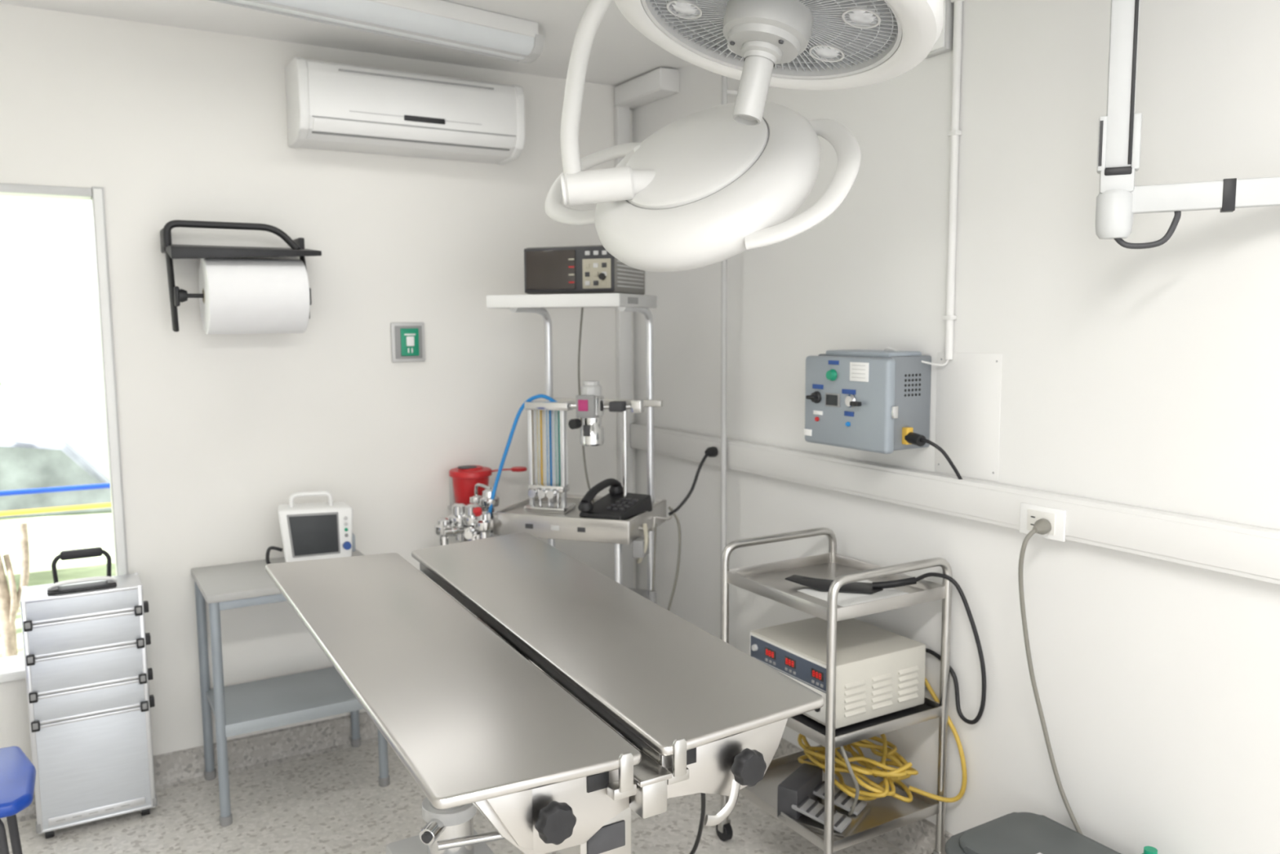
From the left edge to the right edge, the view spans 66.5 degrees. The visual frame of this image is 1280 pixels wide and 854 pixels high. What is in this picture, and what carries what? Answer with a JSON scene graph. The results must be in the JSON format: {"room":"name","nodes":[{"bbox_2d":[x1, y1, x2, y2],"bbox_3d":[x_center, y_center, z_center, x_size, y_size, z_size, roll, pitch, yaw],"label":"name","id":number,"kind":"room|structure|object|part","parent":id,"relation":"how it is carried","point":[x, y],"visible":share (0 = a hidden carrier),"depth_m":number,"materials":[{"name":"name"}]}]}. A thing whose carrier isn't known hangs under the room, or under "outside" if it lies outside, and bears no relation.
{"room":"veterinary clinic","nodes":[
{"label":"veterinary clinic","id":0,"kind":"room"},
{"bbox_2d":[0,3,635,762],"bbox_3d":[-1.760,-0.032,3.313,3.950,2.580,0.150,-4,7,-31],"label":"wall","id":1,"kind":"structure","parent":0,"point":[218,432],"depth_m":3.49,"materials":[{"name":"paint"}]},
{"bbox_2d":[0,653,25,682],"bbox_3d":[-2.208,0.802,3.120,1.043,0.029,0.190,-4,7,-31],"label":"sill","id":2,"kind":"structure","parent":1,"relation":"attached to","point":[17,673],"depth_m":3.13,"materials":[{"name":"white paint"}]},
{"bbox_2d":[0,182,126,575],"bbox_3d":[-2.191,0.022,3.022,1.007,1.540,0.116,-4,7,-31],"label":"window","id":3,"kind":"structure","parent":1,"relation":"in","point":[6,189],"depth_m":3.18,"materials":[{"name":"white plastic"}]},
{"bbox_3d":[-2.209,-0.729,2.936,0.978,0.028,0.112,-4,7,-31],"label":"frame","id":4,"kind":"part","parent":3,"relation":"part of","materials":[{"name":"grey metal"}]},
{"bbox_3d":[-1.740,-0.002,3.225,0.024,1.538,0.005,-4,7,-31],"label":"frame","id":5,"kind":"part","parent":3,"relation":"part of","materials":[{"name":"white plastic"}]},
{"bbox_2d":[91,186,128,575],"bbox_3d":[-1.769,-0.010,3.274,0.034,1.545,0.112,-4,7,-31],"label":"frame","id":6,"kind":"object","parent":1,"relation":"attached to","point":[92,187],"visible":0.36,"depth_m":3.22,"materials":[{"name":"grey metal"}]},
{"bbox_2d":[160,219,321,333],"bbox_3d":[-1.330,-0.496,3.268,0.472,0.366,0.284,-4,7,-31],"label":"paper towel holder","id":7,"kind":"object","parent":1,"relation":"attached to","point":[237,295],"visible":1,"depth_m":3.18,"materials":[{"name":"white paper"}]},
{"bbox_3d":[-1.507,-0.424,3.174,0.014,0.065,0.078,-4,7,-31],"label":"arm","id":8,"kind":"part","parent":7,"relation":"part of","materials":[{"name":"black plastic"}]},
{"bbox_3d":[-1.342,-0.628,3.221,0.417,0.094,0.052,-3,7,-25],"label":"rail","id":9,"kind":"part","parent":7,"relation":"part of","materials":[{"name":"black plastic"}]},
{"bbox_3d":[-1.331,-0.582,3.271,0.460,0.064,0.255,-4,7,-31],"label":"plate","id":10,"kind":"part","parent":7,"relation":"part of","materials":[{"name":"black plastic"}]},
{"bbox_3d":[-1.148,-0.450,3.374,0.012,0.060,0.060,-4,7,-31],"label":"arm","id":11,"kind":"part","parent":7,"relation":"part of","materials":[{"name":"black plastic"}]},
{"bbox_2d":[0,673,572,825],"bbox_3d":[-1.704,1.201,3.366,3.950,0.115,0.035,-4,7,-31],"label":"baseboard","id":12,"kind":"structure","parent":1,"relation":"attached to","point":[174,769],"depth_m":3.56,"materials":[{"name":"stone"}]},
{"bbox_2d":[284,56,525,164],"bbox_3d":[-0.834,-1.135,3.542,0.820,0.276,0.212,-4,7,-31],"label":"air conditioner","id":13,"kind":"object","parent":1,"relation":"attached to","point":[331,105],"visible":1,"depth_m":3.44,"materials":[{"name":"white plastic"}]},
{"bbox_2d":[390,322,425,362],"bbox_3d":[-0.878,-0.322,3.706,0.130,0.150,0.030,-4,7,-31],"label":"wall switch","id":14,"kind":"object","parent":1,"relation":"attached to","point":[407,339],"visible":1,"depth_m":3.70,"materials":[{"name":"green plastic"}]},
{"bbox_2d":[447,465,527,510],"bbox_3d":[-0.605,0.237,3.827,0.289,0.179,0.202,-4,7,-31],"label":"sharps container","id":15,"kind":"object","parent":1,"relation":"attached to","point":[464,478],"visible":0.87,"depth_m":3.74,"materials":[{"name":"red plastic"}]},
{"bbox_2d":[452,475,488,504],"bbox_3d":[-0.656,0.246,3.793,0.144,0.140,0.144,-4,7,-31],"label":"tub","id":16,"kind":"object","parent":15,"relation":"in","point":[463,486],"depth_m":3.73,"materials":[{"name":"red plastic"}]},
{"bbox_3d":[-0.657,0.171,3.785,0.164,0.034,0.164,-4,7,-31],"label":"lid","id":17,"kind":"part","parent":15,"relation":"part of","materials":[{"name":"red plastic"}]},
{"bbox_2d":[613,105,633,588],"bbox_3d":[-0.068,-0.160,4.206,0.060,2.380,0.034,-4,7,-31],"label":"channel","id":18,"kind":"object","parent":1,"relation":"attached to","point":[621,114],"visible":0.52,"depth_m":4.18,"materials":[{"name":"plastic"}]},
{"bbox_2d":[0,0,690,85],"bbox_3d":[-0.422,-1.142,0.922,4.250,0.120,5.410,-4,7,-31],"label":"ceiling","id":19,"kind":"structure","parent":0,"point":[620,54],"depth_m":3.29,"materials":[{"name":"paint"}]},
{"bbox_2d":[208,0,544,63],"bbox_3d":[-0.876,-1.228,2.839,1.356,0.111,0.390,-4,7,-31],"label":"ceiling light fixture","id":20,"kind":"object","parent":19,"relation":"attached to","point":[439,23],"depth_m":2.97,"materials":[{"name":"white plastic"}]},
{"bbox_2d":[544,0,943,271],"bbox_3d":[0.081,-0.771,2.062,0.868,0.867,1.280,-4,7,-31],"label":"light","id":21,"kind":"object","parent":19,"relation":"hanging from","point":[712,185],"visible":1,"depth_m":2.13,"materials":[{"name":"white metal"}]},
{"bbox_3d":[-0.110,-0.808,2.255,0.156,0.495,0.071,-4,7,-31],"label":"curved arm","id":22,"kind":"part","parent":21,"relation":"part of"},
{"bbox_3d":[-0.122,-0.630,2.541,0.269,0.231,0.236,5,8,42],"label":"handle","id":23,"kind":"part","parent":21,"relation":"part of","materials":[{"name":"white plastic"}]},
{"bbox_3d":[0.205,-0.611,1.756,0.081,0.131,0.053,-4,7,-31],"label":"sterile handle","id":24,"kind":"part","parent":21,"relation":"part of","materials":[{"name":"white plastic"}]},
{"bbox_3d":[0.385,-0.551,2.168,0.193,0.320,0.310,4,8,38],"label":"handle","id":25,"kind":"part","parent":21,"relation":"part of","materials":[{"name":"white plastic"}]},
{"bbox_2d":[4,704,907,853],"bbox_3d":[-0.405,1.532,1.209,4.250,0.100,5.410,-4,7,-31],"label":"floor","id":26,"kind":"structure","parent":0,"point":[331,802],"depth_m":3.15,"materials":[{"name":"stone"}]},
{"bbox_2d":[0,746,35,853],"bbox_3d":[-1.749,0.931,2.407,0.448,0.861,0.418,-4,7,-31],"label":"chair","id":27,"kind":"object","parent":26,"relation":"on","point":[17,771],"visible":1,"depth_m":2.44,"materials":[{"name":"blue plastic"}]},
{"bbox_3d":[-1.641,1.150,2.319,0.301,0.442,0.022,-4,7,-31],"label":"leg","id":28,"kind":"part","parent":27,"relation":"part of","materials":[{"name":"grey metal"}]},
{"bbox_3d":[-1.794,1.123,2.575,0.301,0.442,0.022,-4,7,-31],"label":"leg","id":29,"kind":"part","parent":27,"relation":"part of","materials":[{"name":"grey metal"}]},
{"bbox_3d":[-1.732,0.901,2.414,0.409,0.035,0.418,-4,7,-31],"label":"seat","id":30,"kind":"part","parent":27,"relation":"part of","materials":[{"name":"blue plastic"}]},
{"bbox_2d":[19,546,157,838],"bbox_3d":[-1.769,0.840,3.149,0.350,0.880,0.207,-4,7,-31],"label":"case","id":31,"kind":"object","parent":26,"relation":"on","point":[85,640],"visible":1,"depth_m":3.08,"materials":[{"name":"silver metal"}]},
{"bbox_3d":[-1.869,0.894,3.001,0.016,0.746,0.016,-4,7,-31],"label":"corner post","id":32,"kind":"part","parent":31,"relation":"part of","materials":[{"name":"metal"}]},
{"bbox_3d":[-1.813,0.454,3.174,0.170,0.104,0.018,-4,7,-31],"label":"telescopic handle","id":33,"kind":"part","parent":31,"relation":"part of","materials":[{"name":"black plastic"}]},
{"bbox_3d":[-1.762,0.506,3.087,0.190,0.008,0.070,-4,7,-31],"label":"handle","id":34,"kind":"part","parent":31,"relation":"part of","materials":[{"name":"black plastic"}]},
{"bbox_3d":[-1.780,0.547,3.121,0.314,0.066,0.186,-4,7,-31],"label":"panel","id":35,"kind":"part","parent":31,"relation":"part of","materials":[{"name":"metal"}]},
{"bbox_3d":[-1.754,0.494,3.076,0.192,0.040,0.044,-4,7,-31],"label":"carry handle","id":36,"kind":"part","parent":31,"relation":"part of","materials":[{"name":"black plastic"}]},
{"bbox_3d":[-1.780,0.640,3.131,0.314,0.093,0.186,-4,7,-31],"label":"panel","id":37,"kind":"part","parent":31,"relation":"part of","materials":[{"name":"metal"}]},
{"bbox_3d":[-1.779,0.751,3.143,0.314,0.104,0.186,-4,7,-31],"label":"panel","id":38,"kind":"part","parent":31,"relation":"part of","materials":[{"name":"metal"}]},
{"bbox_3d":[-1.778,0.856,3.154,0.314,0.078,0.186,-4,7,-31],"label":"panel","id":39,"kind":"part","parent":31,"relation":"part of","materials":[{"name":"metal"}]},
{"bbox_3d":[-1.777,1.075,3.178,0.314,0.334,0.186,-4,7,-31],"label":"panel","id":40,"kind":"part","parent":31,"relation":"part of","materials":[{"name":"metal"}]},
{"bbox_3d":[-1.597,0.875,3.162,0.016,0.746,0.016,-4,7,-31],"label":"corner post","id":41,"kind":"part","parent":31,"relation":"part of","materials":[{"name":"metal"}]},
{"bbox_2d":[191,548,390,826],"bbox_3d":[-1.207,0.870,3.401,0.570,0.760,0.415,-4,7,-31],"label":"side table","id":42,"kind":"object","parent":26,"relation":"on","point":[244,708],"visible":0.79,"depth_m":3.30,"materials":[{"name":"metal"},{"name":"grey plastic"}]},
{"bbox_3d":[-1.528,0.881,3.430,0.031,0.735,0.031,-4,7,-31],"label":"leg","id":43,"kind":"part","parent":42,"relation":"part of","materials":[{"name":"grey metal"}]},
{"bbox_3d":[-1.337,0.914,3.111,0.031,0.735,0.031,-4,7,-31],"label":"leg","id":44,"kind":"part","parent":42,"relation":"part of","materials":[{"name":"grey metal"}]},
{"bbox_2d":[205,666,356,724],"bbox_3d":[-1.212,0.935,3.407,0.514,0.020,0.373,-4,7,-31],"label":"shelf","id":45,"kind":"object","parent":42,"relation":"attached to","point":[299,697],"depth_m":3.35,"materials":[{"name":"grey metal"}]},
{"bbox_2d":[265,490,355,564],"bbox_3d":[-1.151,0.355,3.406,0.296,0.262,0.166,-3,7,-25],"label":"patient monitor","id":46,"kind":"object","parent":42,"relation":"on","point":[308,531],"visible":0.84,"depth_m":3.36,"materials":[{"name":"white plastic"}]},
{"bbox_3d":[-1.146,0.252,3.402,0.146,0.058,0.026,-3,7,-25],"label":"handle","id":47,"kind":"part","parent":46,"relation":"part of","materials":[{"name":"white plastic"}]},
{"bbox_3d":[-1.087,0.851,3.691,0.031,0.735,0.031,-4,7,-31],"label":"leg","id":48,"kind":"part","parent":42,"relation":"part of","materials":[{"name":"grey metal"}]},
{"bbox_3d":[-0.896,0.883,3.372,0.031,0.735,0.031,-4,7,-31],"label":"leg","id":49,"kind":"part","parent":42,"relation":"part of","materials":[{"name":"grey metal"}]},
{"bbox_2d":[265,532,824,853],"bbox_3d":[-0.316,0.883,2.251,0.760,0.967,1.386,-4,7,-31],"label":"table","id":50,"kind":"object","parent":26,"relation":"on","point":[467,703],"visible":1,"depth_m":1.89,"materials":[{"name":"metal"}]},
{"bbox_3d":[-0.362,0.938,2.227,0.197,0.025,0.020,-2,6,-16],"label":"clamp handle","id":51,"kind":"part","parent":50,"relation":"part of","materials":[{"name":"silver metal"}]},
{"bbox_3d":[-0.370,0.517,2.289,0.510,0.037,0.360,-4,7,-31],"label":"head frame","id":52,"kind":"part","parent":50,"relation":"part of","materials":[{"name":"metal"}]},
{"bbox_3d":[-0.284,0.481,2.238,0.030,0.094,1.290,-4,7,-31],"label":"rail","id":53,"kind":"part","parent":50,"relation":"part of","materials":[{"name":"metal"}]},
{"bbox_3d":[-0.141,0.623,1.577,0.284,0.136,0.006,-4,7,-31],"label":"plate","id":54,"kind":"part","parent":50,"relation":"part of","materials":[{"name":"metal"}]},
{"bbox_3d":[-0.136,0.624,1.547,0.065,0.065,0.044,-4,7,-31],"label":"knob","id":55,"kind":"part","parent":50,"relation":"part of","materials":[{"name":"black plastic"}]},
{"bbox_2d":[689,792,705,853],"bbox_3d":[0.015,0.934,2.528,0.529,0.804,0.910,-4,7,-31],"label":"cord","id":56,"kind":"object","parent":50,"relation":"hanging from","point":[703,794],"visible":0.39,"depth_m":2.69,"materials":[{"name":"black plastic"}]},
{"bbox_3d":[0.148,0.666,1.733,0.083,0.074,0.012,-5,7,-35],"label":"lock arm","id":57,"kind":"part","parent":50,"relation":"part of","materials":[{"name":"metal"}]},
{"bbox_3d":[0.159,0.598,1.754,0.284,0.133,0.006,-4,7,-31],"label":"plate","id":58,"kind":"part","parent":50,"relation":"part of","materials":[{"name":"metal"}]},
{"bbox_3d":[0.191,0.604,1.740,0.065,0.065,0.044,-4,7,-31],"label":"knob","id":59,"kind":"part","parent":50,"relation":"part of","materials":[{"name":"black plastic"}]},
{"bbox_2d":[434,293,718,742],"bbox_3d":[-0.233,0.371,3.599,0.956,1.697,0.516,2,6,18],"label":"machine","id":60,"kind":"object","parent":26,"relation":"on","point":[549,514],"visible":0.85,"depth_m":3.53,"materials":[{"name":"metal"}]},
{"bbox_2d":[492,495,538,515],"bbox_3d":[-0.455,0.326,3.706,0.014,0.083,0.420,2,6,19],"label":"tray","id":61,"kind":"object","parent":60,"relation":"on","point":[523,506],"depth_m":3.60,"materials":[{"name":"metal"}]},
{"bbox_3d":[-0.399,0.105,3.588,0.016,0.370,0.020,2,6,19],"label":"flow post","id":62,"kind":"part","parent":60,"relation":"part of","materials":[{"name":"metal"}]},
{"bbox_3d":[-0.384,0.239,3.558,0.030,0.030,0.045,2,6,19],"label":"flow knob","id":63,"kind":"part","parent":60,"relation":"part of","materials":[{"name":"silver metal"}]},
{"bbox_3d":[-0.399,0.323,3.730,0.250,1.566,0.215,-4,7,-31],"label":"post","id":64,"kind":"part","parent":60,"relation":"part of","materials":[{"name":"metal"}]},
{"bbox_3d":[-0.369,0.269,3.606,0.012,0.070,0.012,-4,7,-31],"label":"flow stem","id":65,"kind":"part","parent":60,"relation":"part of","materials":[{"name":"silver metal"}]},
{"bbox_3d":[-0.349,0.240,3.546,0.030,0.030,0.045,2,6,19],"label":"flow knob","id":66,"kind":"part","parent":60,"relation":"part of","materials":[{"name":"silver metal"}]},
{"bbox_3d":[-0.316,0.241,3.534,0.030,0.030,0.045,2,6,19],"label":"flow knob","id":67,"kind":"part","parent":60,"relation":"part of","materials":[{"name":"silver metal"}]},
{"bbox_3d":[-0.301,0.271,3.582,0.012,0.070,0.012,-4,7,-31],"label":"flow stem","id":68,"kind":"part","parent":60,"relation":"part of","materials":[{"name":"silver metal"}]},
{"bbox_3d":[-0.279,0.109,3.546,0.016,0.370,0.020,2,6,19],"label":"flow post","id":69,"kind":"part","parent":60,"relation":"part of","materials":[{"name":"metal"}]},
{"bbox_2d":[524,244,644,294],"bbox_3d":[-0.194,-0.542,3.512,0.337,0.194,0.355,2,6,19],"label":"electronic device","id":70,"kind":"object","parent":60,"relation":"on","point":[568,269],"visible":0.74,"depth_m":3.36,"materials":[{"name":"grey metal"}]},
{"bbox_3d":[-0.147,-0.522,3.325,0.103,0.100,0.006,2,6,19],"label":"control panel","id":71,"kind":"part","parent":70,"relation":"part of","materials":[{"name":"beige plastic"}]},
{"bbox_3d":[-0.204,-0.082,3.633,0.035,0.732,0.082,-4,7,-31],"label":"hanging cord","id":72,"kind":"part","parent":60,"relation":"part of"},
{"bbox_2d":[577,478,652,519],"bbox_3d":[-0.093,0.254,3.491,0.179,0.118,0.255,3,7,31],"label":"telephone","id":73,"kind":"object","parent":60,"relation":"on","point":[613,505],"visible":0.99,"depth_m":3.47,"materials":[{"name":"black plastic"}]},
{"bbox_3d":[-0.074,0.763,3.440,0.027,0.750,0.027,-4,7,-31],"label":"leg","id":74,"kind":"part","parent":60,"relation":"part of","materials":[{"name":"metal"}]},
{"bbox_3d":[-0.054,0.121,3.533,0.016,0.375,0.016,-4,7,-31],"label":"thin post","id":75,"kind":"part","parent":60,"relation":"part of","materials":[{"name":"silver metal"}]},
{"bbox_3d":[-0.007,0.335,3.594,0.250,1.566,0.215,-4,7,-31],"label":"post","id":76,"kind":"part","parent":60,"relation":"part of","materials":[{"name":"metal"}]},
{"bbox_2d":[626,499,666,544],"bbox_3d":[0.026,0.340,3.539,0.014,0.083,0.420,2,6,19],"label":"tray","id":77,"kind":"object","parent":60,"relation":"on","point":[638,526],"depth_m":3.44,"materials":[{"name":"metal"}]},
{"bbox_3d":[0.053,0.477,3.513,0.013,0.261,0.048,2,6,19],"label":"cord","id":78,"kind":"part","parent":60,"relation":"part of","materials":[{"name":"grey plastic"}]},
{"bbox_3d":[0.102,0.608,3.584,0.080,0.624,0.085,-4,7,-31],"label":"grey cord","id":79,"kind":"part","parent":60,"relation":"part of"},
{"bbox_2d":[715,527,967,853],"bbox_3d":[0.579,0.823,2.871,0.468,0.942,0.582,-4,7,-31],"label":"cart","id":80,"kind":"object","parent":26,"relation":"on","point":[886,814],"depth_m":2.80,"materials":[{"name":"metal"}]},
{"bbox_3d":[0.442,0.770,3.089,0.453,0.882,0.025,-4,7,-31],"label":"frame","id":81,"kind":"part","parent":80,"relation":"part of","materials":[{"name":"metal"}]},
{"bbox_2d":[777,763,871,839],"bbox_3d":[0.525,1.064,2.794,0.210,0.100,0.200,4,7,34],"label":"foot pedal","id":82,"kind":"object","parent":80,"relation":"on","point":[801,795],"visible":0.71,"depth_m":2.77,"materials":[{"name":"metal"}]},
{"bbox_2d":[840,746,859,815],"bbox_3d":[0.581,0.974,2.676,0.049,0.251,0.122,3,7,28],"label":"handle","id":83,"kind":"object","parent":82,"relation":"attached to","point":[850,769],"visible":0.98,"depth_m":2.63,"materials":[{"name":"silver metal"}]},
{"bbox_2d":[750,617,933,737],"bbox_3d":[0.563,0.713,2.878,0.408,0.200,0.445,-4,7,-31],"label":"electrosurgical unit","id":84,"kind":"object","parent":80,"relation":"on","point":[880,673],"visible":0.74,"depth_m":2.75,"materials":[{"name":"white metal"}]},
{"bbox_3d":[0.423,0.672,2.775,0.006,0.071,0.354,-4,7,-31],"label":"panel","id":85,"kind":"part","parent":84,"relation":"part of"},
{"bbox_3d":[0.424,0.712,2.780,0.005,0.162,0.362,-4,7,-31],"label":"frame","id":86,"kind":"part","parent":84,"relation":"part of","materials":[{"name":"white plastic"}]},
{"bbox_2d":[797,579,909,606],"bbox_3d":[0.619,0.475,2.796,0.250,0.001,0.220,-4,7,-31],"label":"paper sheet","id":87,"kind":"object","parent":80,"relation":"on","point":[844,599],"visible":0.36,"depth_m":2.77,"materials":[{"name":"white paper"}]},
{"bbox_3d":[0.673,0.884,2.897,0.286,0.398,0.519,-4,7,-31],"label":"yellow cable coil","id":88,"kind":"part","parent":80,"relation":"part of","materials":[{"name":"yellow rubber"}]},
{"bbox_2d":[785,572,986,724],"bbox_3d":[0.708,0.611,2.831,0.567,0.413,0.148,2,7,21],"label":"cable","id":89,"kind":"object","parent":80,"relation":"on","point":[820,584],"visible":0.91,"depth_m":2.79,"materials":[{"name":"plastic"}]},
{"bbox_3d":[0.566,0.457,2.855,0.281,0.022,0.115,1,6,13],"label":"plate","id":90,"kind":"part","parent":89,"relation":"part of","materials":[{"name":"black plastic"}]},
{"bbox_3d":[0.685,0.812,2.683,0.453,0.882,0.025,-4,7,-31],"label":"frame","id":91,"kind":"part","parent":80,"relation":"part of","materials":[{"name":"metal"}]},
{"bbox_2d":[945,812,1120,853],"bbox_3d":[0.979,1.180,2.306,0.335,0.348,0.440,-4,7,-31],"label":"waste bin","id":92,"kind":"object","parent":26,"relation":"on","point":[1014,833],"visible":1,"depth_m":2.37,"materials":[{"name":"grey plastic"}]},
{"bbox_2d":[804,349,962,479],"bbox_3d":[0.694,-0.043,2.828,0.226,0.352,0.480,-4,7,-31],"label":"control box","id":93,"kind":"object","parent":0,"point":[868,400],"depth_m":2.78,"materials":[{"name":"grey metal"}]},
{"bbox_2d":[805,391,821,403],"bbox_3d":[0.520,-0.089,2.925,0.030,0.037,0.038,-4,7,-31],"label":"switch","id":94,"kind":"object","parent":93,"relation":"attached to","point":[814,397],"depth_m":2.92,"materials":[{"name":"black plastic"}]},
{"bbox_3d":[0.606,-0.071,2.849,0.037,0.265,0.350,-4,7,-31],"label":"door","id":95,"kind":"part","parent":93,"relation":"part of","materials":[{"name":"metal"}]},
{"bbox_2d":[882,346,948,365],"bbox_3d":[0.779,-0.203,2.799,0.025,0.051,0.225,-6,8,-43],"label":"wire","id":96,"kind":"object","parent":93,"relation":"attached to","point":[886,348],"visible":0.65,"depth_m":2.76,"materials":[{"name":"plastic"}]},
{"bbox_2d":[631,0,1279,853],"bbox_3d":[1.347,0.076,2.109,0.150,2.580,5.410,-4,7,-31],"label":"wall","id":97,"kind":"structure","parent":0,"point":[1149,378],"depth_m":2.47,"materials":[{"name":"paint"}]},
{"bbox_2d":[614,68,661,105],"bbox_3d":[-0.011,-1.357,3.906,0.007,0.071,0.355,-4,7,-31],"label":"trim","id":98,"kind":"structure","parent":97,"relation":"attached to","point":[651,82],"depth_m":3.89,"materials":[{"name":"white plastic"}]},
{"bbox_2d":[614,66,679,109],"bbox_3d":[0.024,-1.361,3.938,0.090,0.085,0.365,-4,7,-31],"label":"box","id":99,"kind":"object","parent":97,"relation":"attached to","point":[669,77],"visible":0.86,"depth_m":3.81,"materials":[{"name":"plastic"}]},
{"bbox_2d":[772,737,953,853],"bbox_3d":[1.317,1.314,2.125,0.035,0.115,5.250,-4,7,-31],"label":"baseboard","id":100,"kind":"structure","parent":97,"relation":"attached to","point":[918,837],"depth_m":2.96,"materials":[{"name":"stone"}]},
{"bbox_2d":[924,0,954,58],"bbox_3d":[0.814,-1.099,2.688,0.035,0.140,0.105,-4,7,-31],"label":"junction box","id":101,"kind":"object","parent":97,"relation":"attached to","point":[944,44],"visible":0.37,"depth_m":2.65,"materials":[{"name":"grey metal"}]},
{"bbox_3d":[0.801,-1.098,2.681,0.005,0.126,0.091,-4,7,-31],"label":"lid","id":102,"kind":"part","parent":101,"relation":"part of","materials":[{"name":"white plastic"}]},
{"bbox_2d":[942,315,956,319],"bbox_3d":[0.860,-0.303,2.714,0.024,0.012,0.030,-4,7,-31],"label":"clip","id":103,"kind":"object","parent":97,"relation":"attached to","point":[944,317],"visible":1,"depth_m":2.70,"materials":[{"name":"plastic"}]},
{"bbox_2d":[944,0,962,359],"bbox_3d":[0.858,-0.729,2.668,0.022,1.088,0.022,-4,7,-31],"label":"conduit","id":104,"kind":"object","parent":97,"relation":"attached to","point":[957,11],"visible":1,"depth_m":2.67,"materials":[{"name":"plastic"}]},
{"bbox_2d":[947,129,961,136],"bbox_3d":[0.857,-0.800,2.660,0.024,0.012,0.030,-4,7,-31],"label":"clip","id":105,"kind":"object","parent":97,"relation":"attached to","point":[954,131],"visible":1,"depth_m":2.65,"materials":[{"name":"plastic"}]},
{"bbox_2d":[630,422,1279,584],"bbox_3d":[1.313,0.267,1.997,0.044,0.105,5.220,-4,7,-31],"label":"duct","id":106,"kind":"object","parent":97,"relation":"attached to","point":[1266,532],"visible":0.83,"depth_m":2.55,"materials":[{"name":"plastic"}]},
{"bbox_2d":[631,426,1279,579],"bbox_3d":[1.295,0.269,1.980,0.004,0.081,5.210,-4,7,-31],"label":"lid","id":107,"kind":"object","parent":106,"relation":"attached to","point":[1236,551],"visible":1,"depth_m":2.56,"materials":[{"name":"plastic"}]},
{"bbox_2d":[1019,502,1066,542],"bbox_3d":[1.007,0.238,2.448,0.012,0.079,0.130,-4,7,-31],"label":"power outlet","id":108,"kind":"object","parent":107,"relation":"attached to","point":[1030,513],"visible":0.95,"depth_m":2.44,"materials":[{"name":"white plastic"}]},
{"bbox_2d":[1026,509,1055,535],"bbox_3d":[1.005,0.238,2.447,0.004,0.054,0.080,-4,7,-31],"label":"socket","id":109,"kind":"object","parent":108,"relation":"attached to","point":[1033,515],"depth_m":2.44,"materials":[{"name":"white plastic"}]},
{"bbox_2d":[1017,518,1083,835],"bbox_3d":[1.167,0.811,2.151,0.184,1.104,0.780,-3,7,-22],"label":"power cord","id":110,"kind":"object","parent":108,"relation":"attached to","point":[1042,526],"visible":0.94,"depth_m":2.45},
{"bbox_2d":[934,351,1002,481],"bbox_3d":[0.902,-0.033,2.697,0.003,0.342,0.220,-4,7,-31],"label":"cover plate","id":111,"kind":"object","parent":97,"relation":"attached to","point":[968,392],"depth_m":2.69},
{"bbox_2d":[1095,0,1279,248],"bbox_3d":[1.176,-0.774,1.879,0.566,0.838,0.100,2,7,24],"label":"wall arm","id":112,"kind":"object","parent":97,"relation":"attached to","point":[1119,136],"visible":1,"depth_m":1.96,"materials":[{"name":"white plastic"}]},
{"bbox_3d":[0.975,-0.853,1.962,0.054,0.655,0.036,2,7,24],"label":"spring arm","id":113,"kind":"part","parent":112,"relation":"part of"},
{"bbox_3d":[1.177,-0.457,1.914,0.443,0.059,0.028,2,7,24],"label":"horizontal arm","id":114,"kind":"part","parent":112,"relation":"part of"},
{"bbox_2d":[1142,845,1157,853],"bbox_3d":[1.154,0.985,2.209,0.044,0.062,0.044,-4,7,-31],"label":"bottle","id":115,"kind":"object","parent":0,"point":[1147,849],"visible":1,"depth_m":2.20,"materials":[{"name":"plastic"}]},
{"label":"outside","id":116,"kind":"structure","parent":0,"visible":0},
{"bbox_2d":[0,513,115,657],"bbox_3d":[-6.763,0.462,13.445,30.000,0.200,22.180,-4,7,-31],"label":"ground","id":117,"kind":"structure","parent":116,"point":[48,536],"depth_m":7.84,"materials":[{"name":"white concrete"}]},
{"bbox_2d":[0,523,29,657],"bbox_3d":[-2.718,0.871,4.222,0.174,0.905,0.111,-4,7,-31],"label":"trunk","id":118,"kind":"object","parent":117,"relation":"on","point":[10,605],"visible":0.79,"depth_m":4.18,"materials":[{"name":"beige plant"}]},
{"bbox_2d":[0,266,104,400],"bbox_3d":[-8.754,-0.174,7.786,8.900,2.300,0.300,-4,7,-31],"label":"wall","id":119,"kind":"structure","parent":117,"relation":"on","point":[51,348],"depth_m":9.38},
{"bbox_2d":[0,396,109,479],"bbox_3d":[-8.661,0.462,7.714,8.910,1.050,0.030,-4,7,-31],"label":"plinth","id":120,"kind":"object","parent":119,"relation":"attached to","point":[81,422],"visible":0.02,"depth_m":9.49,"materials":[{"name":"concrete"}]},
{"bbox_2d":[0,483,111,515],"bbox_3d":[-4.175,0.850,3.817,4.610,1.050,0.226,-4,7,-28],"label":"rail","id":121,"kind":"object","parent":117,"relation":"on","point":[102,486],"visible":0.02,"depth_m":4.45,"materials":[{"name":"blue plastic"}]},
{"bbox_2d":[0,437,111,519],"bbox_3d":[-5.529,0.523,5.764,4.300,1.291,0.779,-4,7,-31],"label":"tarp cover","id":122,"kind":"object","parent":117,"relation":"on","point":[24,463],"visible":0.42,"depth_m":6.54,"materials":[{"name":"green plastic"}]},
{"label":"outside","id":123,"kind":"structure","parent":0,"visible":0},
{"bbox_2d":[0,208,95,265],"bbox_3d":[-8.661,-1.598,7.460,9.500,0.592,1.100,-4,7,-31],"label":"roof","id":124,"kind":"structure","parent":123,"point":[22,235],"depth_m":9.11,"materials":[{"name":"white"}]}
]}

